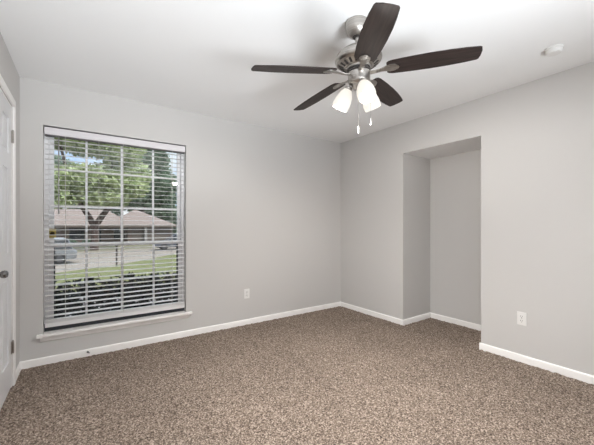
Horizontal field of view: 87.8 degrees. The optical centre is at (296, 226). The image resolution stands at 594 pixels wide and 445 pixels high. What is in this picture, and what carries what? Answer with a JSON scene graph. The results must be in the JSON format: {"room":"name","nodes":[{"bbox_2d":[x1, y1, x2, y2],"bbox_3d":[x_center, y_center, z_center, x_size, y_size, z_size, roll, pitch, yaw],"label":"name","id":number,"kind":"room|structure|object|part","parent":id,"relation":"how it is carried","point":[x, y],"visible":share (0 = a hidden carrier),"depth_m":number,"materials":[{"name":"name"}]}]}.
{"room":"empty bedroom","nodes":[
{"label":"empty bedroom","id":0,"kind":"room"},
{"bbox_2d":[0,32,19,367],"bbox_3d":[-0.732,-0.003,0.161,0.140,2.490,5.778,0,0,-35],"label":"wall","id":1,"kind":"structure","parent":0,"point":[8,71],"depth_m":2.46,"materials":[{"name":"paint"}]},
{"bbox_2d":[0,90,13,409],"bbox_3d":[-1.905,0.154,2.012,0.108,2.064,0.723,0,0,-35],"label":"door","id":2,"kind":"structure","parent":1,"relation":"in","point":[6,134],"depth_m":2.13,"materials":[{"name":"white paint"}]},
{"bbox_3d":[-1.742,0.284,1.807,0.074,0.050,0.074,0,0,-35],"label":"handle","id":3,"kind":"part","parent":2,"relation":"part of","materials":[{"name":"silver metal"}]},
{"bbox_2d":[0,74,15,386],"bbox_3d":[-1.968,0.126,1.961,0.154,2.156,0.863,0,0,-35],"label":"trim","id":4,"kind":"structure","parent":1,"relation":"attached to","point":[3,85],"depth_m":2.31,"materials":[{"name":"paint"}]},
{"bbox_2d":[16,362,20,379],"bbox_3d":[-0.709,1.168,0.262,0.012,0.072,5.638,0,0,-35],"label":"baseboard","id":5,"kind":"structure","parent":1,"relation":"attached to","point":[18,369],"depth_m":2.46,"materials":[{"name":"paint"}]},
{"bbox_2d":[20,77,340,360],"bbox_3d":[-0.929,-0.003,3.623,3.754,2.490,0.140,0,0,-35],"label":"wall","id":6,"kind":"structure","parent":0,"point":[262,205],"depth_m":3.57,"materials":[{"name":"paint"}]},
{"bbox_2d":[36,127,191,341],"bbox_3d":[-1.726,0.060,3.059,1.302,1.872,0.200,0,0,-35],"label":"window","id":7,"kind":"structure","parent":6,"relation":"in","point":[78,329],"depth_m":2.93,"materials":[{"name":"plastic"}]},
{"bbox_3d":[-1.700,0.943,3.022,1.302,0.026,0.109,0,0,-35],"label":"sill","id":8,"kind":"part","parent":7,"relation":"part of","materials":[{"name":"paint"}]},
{"bbox_3d":[-1.766,-0.335,3.103,1.134,1.042,0.030,0,0,-35],"label":"sash","id":9,"kind":"part","parent":7,"relation":"part of","materials":[{"name":"plastic"}]},
{"bbox_2d":[45,126,184,327],"bbox_3d":[-1.712,0.006,3.024,1.182,1.756,0.076,0,0,-35],"label":"blind","id":10,"kind":"object","parent":7,"relation":"attached to","point":[55,132],"visible":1,"depth_m":2.97,"materials":[{"name":"plastic"}]},
{"bbox_3d":[-2.086,0.011,2.778,0.002,1.649,0.057,0,0,-35],"label":"ladder cord","id":11,"kind":"part","parent":10,"relation":"part of","materials":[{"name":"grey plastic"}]},
{"bbox_3d":[-1.718,0.853,3.033,1.178,0.062,0.052,0,0,-35],"label":"rail","id":12,"kind":"part","parent":10,"relation":"part of","materials":[{"name":"white plastic"}]},
{"bbox_3d":[-1.712,0.011,3.036,0.002,1.649,0.057,0,0,-35],"label":"ladder cord","id":13,"kind":"part","parent":10,"relation":"part of","materials":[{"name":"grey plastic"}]},
{"bbox_3d":[-1.338,0.011,3.295,0.002,1.649,0.057,0,0,-35],"label":"ladder cord","id":14,"kind":"part","parent":10,"relation":"part of","materials":[{"name":"white fabric"}]},
{"bbox_3d":[-1.748,0.537,3.077,1.134,0.761,0.030,0,0,-35],"label":"sash","id":15,"kind":"part","parent":7,"relation":"part of","materials":[{"name":"plastic"}]},
{"bbox_2d":[20,302,339,368],"bbox_3d":[-0.829,1.168,3.600,3.614,0.072,0.012,0,0,-35],"label":"baseboard","id":16,"kind":"structure","parent":6,"relation":"attached to","point":[26,364],"depth_m":3.18,"materials":[{"name":"paint"}]},
{"bbox_2d":[244,289,248,298],"bbox_3d":[-0.611,0.822,3.753,0.072,0.116,0.009,0,0,-35],"label":"wall outlet","id":17,"kind":"object","parent":6,"relation":"attached to","point":[246,291],"visible":1,"depth_m":3.75,"materials":[{"name":"white plastic"}]},
{"bbox_2d":[0,306,593,444],"bbox_3d":[0.664,1.197,1.938,4.242,0.015,4.496,0,0,-35],"label":"floor","id":18,"kind":"structure","parent":0,"point":[339,375],"depth_m":2.20,"materials":[{"name":"carpet"}]},
{"bbox_2d":[0,0,593,142],"bbox_3d":[1.006,-1.323,1.449,4.464,0.150,5.918,0,0,-35],"label":"ceiling","id":19,"kind":"structure","parent":0,"point":[194,56],"depth_m":2.17,"materials":[{"name":"paint"}]},
{"bbox_2d":[251,2,482,133],"bbox_3d":[0.353,-0.903,1.942,1.277,0.689,1.226,0,0,-35],"label":"ceiling fan","id":20,"kind":"object","parent":19,"relation":"hanging from","point":[371,33],"visible":1,"depth_m":1.79,"materials":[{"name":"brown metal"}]},
{"bbox_3d":[-0.014,-0.904,1.781,0.497,0.006,0.140,-6,14,-16],"label":"blade","id":21,"kind":"part","parent":20,"relation":"part of","materials":[{"name":"brown wood"}]},
{"bbox_3d":[0.148,-0.930,2.238,0.140,0.006,0.497,-18,8,-34],"label":"blade","id":22,"kind":"part","parent":20,"relation":"part of","materials":[{"name":"brown wood"}]},
{"bbox_3d":[0.295,-0.798,1.937,0.108,0.124,0.108,28,12,16],"label":"lamp shade","id":23,"kind":"part","parent":20,"relation":"part of","materials":[{"name":"white glass"}]},
{"bbox_3d":[0.399,-0.799,1.803,0.108,0.124,0.108,-3,-27,-6],"label":"lamp shade","id":24,"kind":"part","parent":20,"relation":"part of","materials":[{"name":"white glass"}]},
{"bbox_3d":[0.465,-0.809,1.967,0.108,0.124,0.108,-1,32,50],"label":"lamp shade","id":25,"kind":"part","parent":20,"relation":"part of","materials":[{"name":"white glass"}]},
{"bbox_3d":[0.371,-0.914,1.485,0.140,0.006,0.497,8,5,1],"label":"blade","id":26,"kind":"part","parent":20,"relation":"part of","materials":[{"name":"brown wood"}]},
{"bbox_3d":[0.632,-0.956,2.225,0.140,0.006,0.497,-15,-8,37],"label":"blade","id":27,"kind":"part","parent":20,"relation":"part of","materials":[{"name":"brown wood"}]},
{"bbox_3d":[0.770,-0.946,1.760,0.497,0.006,0.140,0,-8,19],"label":"blade","id":28,"kind":"part","parent":20,"relation":"part of","materials":[{"name":"brown wood"}]},
{"bbox_2d":[544,44,563,56],"bbox_3d":[1.803,-1.228,2.166,0.106,0.040,0.106,0,0,-35],"label":"smoke detector","id":29,"kind":"object","parent":19,"relation":"attached to","point":[553,50],"visible":1,"depth_m":2.14,"materials":[{"name":"plastic"}]},
{"bbox_2d":[404,136,480,158],"bbox_3d":[1.769,-0.930,3.523,0.569,0.100,0.889,0,0,-35],"label":"ceiling","id":30,"kind":"structure","parent":0,"point":[470,144],"depth_m":3.54,"materials":[{"name":"paint"}]},
{"bbox_2d":[409,149,480,324],"bbox_3d":[1.859,-0.003,3.585,0.550,2.490,1.089,0,0,-35],"label":"wall","id":31,"kind":"structure","parent":0,"point":[444,192],"depth_m":3.84,"materials":[{"name":"paint"}]},
{"bbox_2d":[341,61,593,375],"bbox_3d":[2.307,-0.003,2.349,0.120,2.490,5.918,0,0,-35],"label":"wall","id":32,"kind":"structure","parent":0,"point":[537,136],"depth_m":2.77,"materials":[{"name":"paint"}]},
{"bbox_2d":[340,301,593,384],"bbox_3d":[2.487,1.168,2.474,0.582,0.072,5.638,0,0,-35],"label":"baseboard","id":33,"kind":"structure","parent":32,"relation":"attached to","point":[567,372],"depth_m":2.92,"materials":[{"name":"paint"}]},
{"bbox_2d":[517,311,526,325],"bbox_3d":[1.977,0.814,2.713,0.009,0.116,0.072,0,0,-35],"label":"wall outlet","id":34,"kind":"object","parent":32,"relation":"attached to","point":[521,316],"visible":1,"depth_m":2.71,"materials":[{"name":"white plastic"}]},
{"label":"outside","id":35,"kind":"structure","parent":0,"visible":0},
{"bbox_2d":[73,244,156,251],"bbox_3d":[-20.288,2.024,73.260,350.000,0.757,136.422,0,0,-35],"label":"ground","id":36,"kind":"structure","parent":35,"point":[81,249],"depth_m":34.67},
{"bbox_2d":[54,155,70,208],"bbox_3d":[-39.620,-6.035,47.984,9.582,17.270,6.379,0,0,-35],"label":"tree","id":37,"kind":"object","parent":36,"relation":"on","point":[55,156],"visible":0.02,"depth_m":48.68,"materials":[{"name":"green plant"}]},
{"bbox_2d":[68,202,120,216],"bbox_3d":[-35.115,-2.859,53.574,8.384,10.928,4.687,0,0,-35],"label":"tree","id":38,"kind":"object","parent":36,"relation":"on","point":[115,211],"visible":0.04,"depth_m":53.79,"materials":[{"name":"green plant"}]},
{"bbox_2d":[54,137,151,249],"bbox_3d":[-21.021,-4.877,30.471,12.999,14.951,6.397,0,0,-35],"label":"tree","id":39,"kind":"object","parent":36,"relation":"on","point":[77,191],"visible":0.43,"depth_m":30.31,"materials":[{"name":"green plant"}]},
{"bbox_2d":[54,209,176,242],"bbox_3d":[-27.841,0.157,41.258,20.360,4.870,11.660,0,0,-35],"label":"house","id":40,"kind":"structure","parent":36,"relation":"on","point":[75,220],"depth_m":39.64,"materials":[{"name":"brick"}]},
{"bbox_3d":[-26.674,0.942,37.409,1.500,1.300,0.020,0,0,-35],"label":"pane","id":41,"kind":"part","parent":40,"relation":"part of","materials":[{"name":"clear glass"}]},
{"bbox_3d":[-23.014,0.992,39.941,1.200,1.400,0.020,0,0,-35],"label":"pane","id":42,"kind":"part","parent":40,"relation":"part of","materials":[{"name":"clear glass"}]},
{"bbox_2d":[55,270,175,317],"bbox_3d":[-1.965,1.245,4.411,5.297,1.255,1.144,0,0,-35],"label":"hedge","id":43,"kind":"object","parent":36,"relation":"on","point":[163,273],"visible":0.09,"depth_m":3.93,"materials":[{"name":"green plant"}]},
{"bbox_2d":[55,254,175,291],"bbox_3d":[-3.026,1.978,20.190,62.000,0.692,25.650,0,0,-35],"label":"grass","id":44,"kind":"structure","parent":36,"relation":"on","point":[174,255],"depth_m":14.31,"materials":[{"name":"green plant"}]},
{"bbox_2d":[115,245,117,265],"bbox_3d":[-9.724,1.590,16.620,0.140,1.180,0.140,0,0,-35],"label":"post","id":45,"kind":"object","parent":44,"relation":"on","point":[115,245],"visible":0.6,"depth_m":16.58,"materials":[{"name":"wood"}]},
{"bbox_2d":[113,149,174,212],"bbox_3d":[-26.081,-7.762,51.231,11.062,20.733,6.473,0,0,-35],"label":"tree","id":46,"kind":"object","parent":36,"relation":"on","point":[142,201],"visible":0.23,"depth_m":51.59,"materials":[{"name":"green plant"}]},
{"bbox_2d":[131,189,176,232],"bbox_3d":[-25.880,-2.648,58.648,11.399,10.961,4.619,0,0,-35],"label":"tree","id":47,"kind":"object","parent":36,"relation":"on","point":[167,203],"visible":0.28,"depth_m":58.09,"materials":[{"name":"green plant"}]},
{"bbox_2d":[161,164,176,207],"bbox_3d":[-27.733,-5.699,65.934,7.083,16.598,4.543,0,0,-35],"label":"tree","id":48,"kind":"object","parent":36,"relation":"on","point":[170,169],"visible":0.11,"depth_m":65.81,"materials":[{"name":"green plant"}]},
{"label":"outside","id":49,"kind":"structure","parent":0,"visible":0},
{"bbox_2d":[55,247,175,272],"bbox_3d":[-7.580,2.182,26.761,64.285,0.360,20.632,0,0,-41],"label":"street","id":50,"kind":"structure","parent":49,"point":[149,250],"depth_m":23.22,"materials":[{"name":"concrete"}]},
{"bbox_2d":[54,237,76,263],"bbox_3d":[-16.176,1.552,18.722,4.493,1.620,1.820,0,0,-42],"label":"car","id":51,"kind":"object","parent":50,"relation":"on","point":[56,240],"visible":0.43,"depth_m":19.11,"materials":[{"name":"silver metal"}]},
{"bbox_2d":[152,234,176,249],"bbox_3d":[-12.280,1.552,31.632,4.493,1.620,1.820,0,0,-31],"label":"car","id":52,"kind":"object","parent":50,"relation":"on","point":[174,235],"visible":0.3,"depth_m":30.43,"materials":[{"name":"metal"}]}
]}

